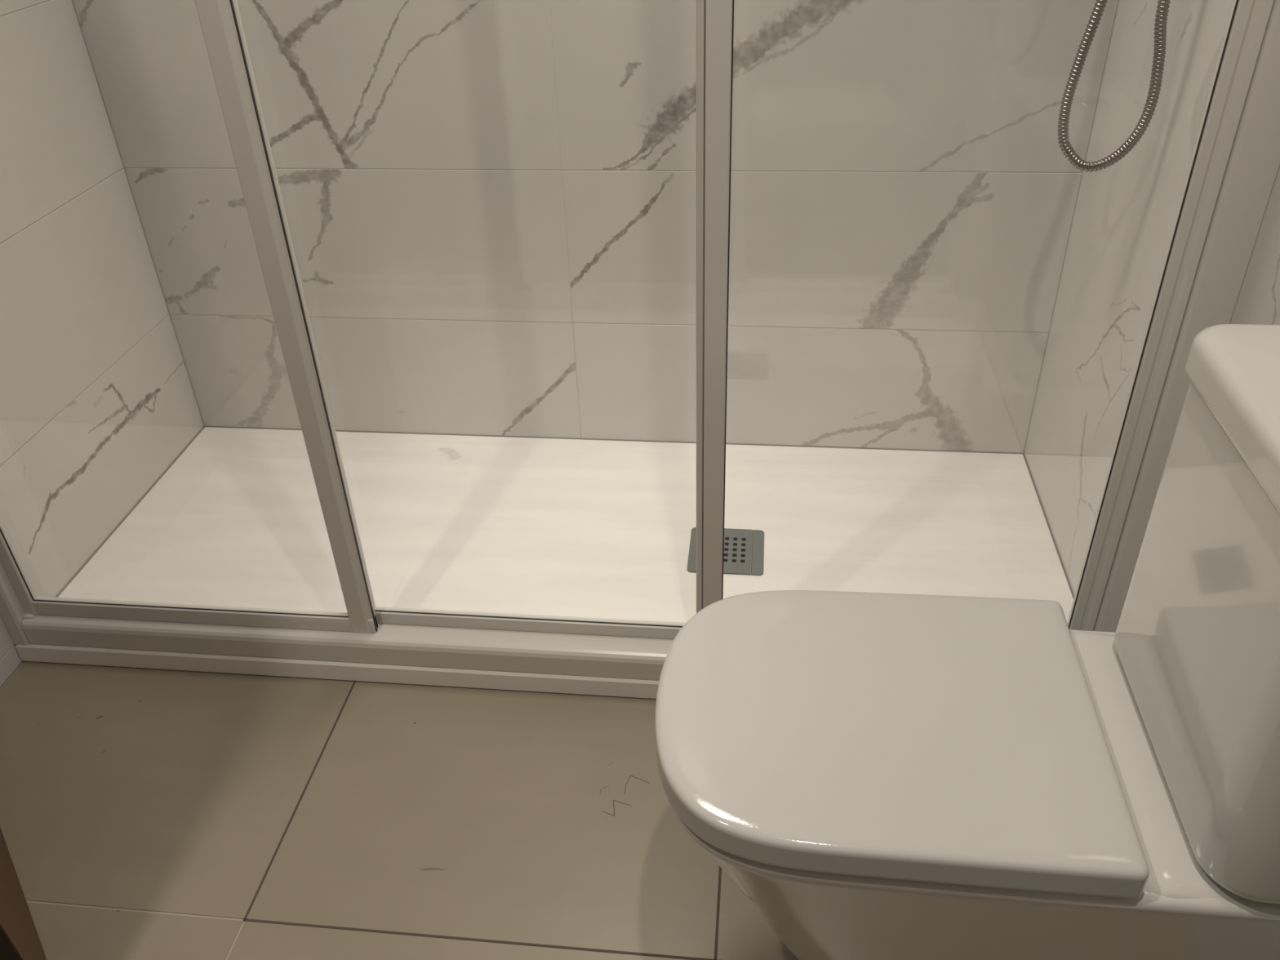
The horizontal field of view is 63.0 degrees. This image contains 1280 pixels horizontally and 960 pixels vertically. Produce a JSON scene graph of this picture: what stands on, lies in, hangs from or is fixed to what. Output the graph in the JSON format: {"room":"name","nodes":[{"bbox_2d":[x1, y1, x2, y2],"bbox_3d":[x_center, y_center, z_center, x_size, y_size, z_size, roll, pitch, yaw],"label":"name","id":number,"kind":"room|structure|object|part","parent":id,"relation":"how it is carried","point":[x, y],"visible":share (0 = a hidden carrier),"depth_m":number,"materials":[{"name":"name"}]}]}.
{"room":"bathroom","nodes":[
{"label":"bathroom","id":0,"kind":"room"},
{"bbox_2d":[0,0,204,687],"bbox_3d":[-1.089,-0.854,1.301,0.120,2.397,0.801,2,34,6],"label":"wall","id":1,"kind":"structure","parent":0,"point":[98,402],"depth_m":1.81,"materials":[{"name":"tile"}]},
{"bbox_2d":[0,826,46,959],"bbox_3d":[-0.889,-0.317,0.824,0.036,2.024,0.631,-26,41,-30],"label":"door","id":2,"kind":"structure","parent":1,"relation":"in","point":[20,940],"depth_m":1.21,"materials":[{"name":"brown wood"}]},
{"bbox_2d":[0,660,798,959],"bbox_3d":[-0.601,0.622,1.345,2.750,0.120,2.520,2,34,6],"label":"floor","id":3,"kind":"structure","parent":0,"point":[146,814],"depth_m":1.44,"materials":[{"name":"tile"}]},
{"bbox_2d":[14,426,1073,698],"bbox_3d":[-0.129,0.125,1.909,1.728,0.038,0.689,2,34,6],"label":"shower tray","id":4,"kind":"object","parent":3,"relation":"on","point":[526,526],"visible":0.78,"depth_m":1.92,"materials":[{"name":"white ceramic"}]},
{"bbox_2d":[0,0,1279,680],"bbox_3d":[-0.192,-0.539,1.099,1.729,1.975,0.090,2,34,6],"label":"shower door frame","id":5,"kind":"structure","parent":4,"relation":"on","point":[1235,162],"depth_m":1.34,"materials":[{"name":"white metal"}]},
{"bbox_3d":[-0.707,0.214,1.665,0.590,0.027,0.016,2,34,6],"label":"rail","id":6,"kind":"part","parent":5,"relation":"part of","materials":[{"name":"white metal"}]},
{"bbox_3d":[-0.162,0.223,1.626,0.562,0.022,0.016,2,34,6],"label":"rail","id":7,"kind":"part","parent":5,"relation":"part of","materials":[{"name":"white metal"}]},
{"bbox_2d":[687,527,764,575],"bbox_3d":[0.155,0.126,1.867,0.133,0.003,0.128,2,34,6],"label":"shower drain","id":8,"kind":"object","parent":4,"relation":"on","point":[738,543],"visible":0.62,"depth_m":1.86,"materials":[{"name":"grey metal"}]},
{"bbox_3d":[0.099,0.124,1.873,0.021,0.003,0.128,2,34,6],"label":"plate","id":9,"kind":"part","parent":8,"relation":"part of","materials":[{"name":"grey plastic"}]},
{"bbox_3d":[0.154,0.126,1.866,0.089,0.002,0.127,2,34,6],"label":"perforated plate","id":10,"kind":"part","parent":8,"relation":"part of","materials":[{"name":"grey plastic"}]},
{"bbox_3d":[0.210,0.128,1.860,0.022,0.003,0.128,2,34,6],"label":"plate","id":11,"kind":"part","parent":8,"relation":"part of","materials":[{"name":"grey plastic"}]},
{"bbox_2d":[654,324,1279,959],"bbox_3d":[0.326,0.262,1.023,0.622,0.781,0.354,2,34,6],"label":"toilet","id":12,"kind":"object","parent":3,"relation":"on","point":[877,775],"visible":1,"depth_m":0.93,"materials":[{"name":"ceramic"}]},
{"bbox_3d":[0.227,0.230,1.020,0.424,0.037,0.344,2,34,6],"label":"lid","id":13,"kind":"part","parent":12,"relation":"part of","materials":[{"name":"white plastic"}]},
{"bbox_3d":[0.331,0.417,1.134,0.611,0.399,0.341,2,34,6],"label":"bowl","id":14,"kind":"part","parent":12,"relation":"part of","materials":[{"name":"ceramic"}]},
{"bbox_3d":[0.551,0.125,0.893,0.146,0.327,0.331,2,34,6],"label":"tank","id":15,"kind":"part","parent":12,"relation":"part of","materials":[{"name":"ceramic"}]},
{"bbox_3d":[0.544,-0.029,0.788,0.158,0.042,0.345,2,34,6],"label":"tank lid","id":16,"kind":"part","parent":12,"relation":"part of","materials":[{"name":"ceramic"}]},
{"bbox_2d":[71,0,1119,455],"bbox_3d":[-0.120,-1.078,1.577,1.930,2.397,0.120,2,34,6],"label":"wall","id":17,"kind":"structure","parent":0,"point":[490,206],"depth_m":1.90,"materials":[{"name":"tile"}]},
{"bbox_2d":[1023,0,1279,598],"bbox_3d":[0.666,-0.363,0.486,0.120,2.397,2.301,2,34,6],"label":"wall","id":18,"kind":"structure","parent":0,"point":[1126,211],"depth_m":1.58,"materials":[{"name":"tile"}]},
{"bbox_3d":[0.663,-0.788,1.171,0.064,0.066,0.300,2,34,6],"label":"shower mixer","id":19,"kind":"object","parent":18,"relation":"attached to","visible":0},
{"bbox_2d":[1057,0,1170,172],"bbox_3d":[0.636,-0.716,1.276,0.120,0.682,0.078,27,44,36],"label":"shower hose","id":20,"kind":"object","parent":19,"relation":"hanging from","point":[1161,20],"visible":1,"depth_m":1.39,"materials":[{"name":"metal"}]}
]}

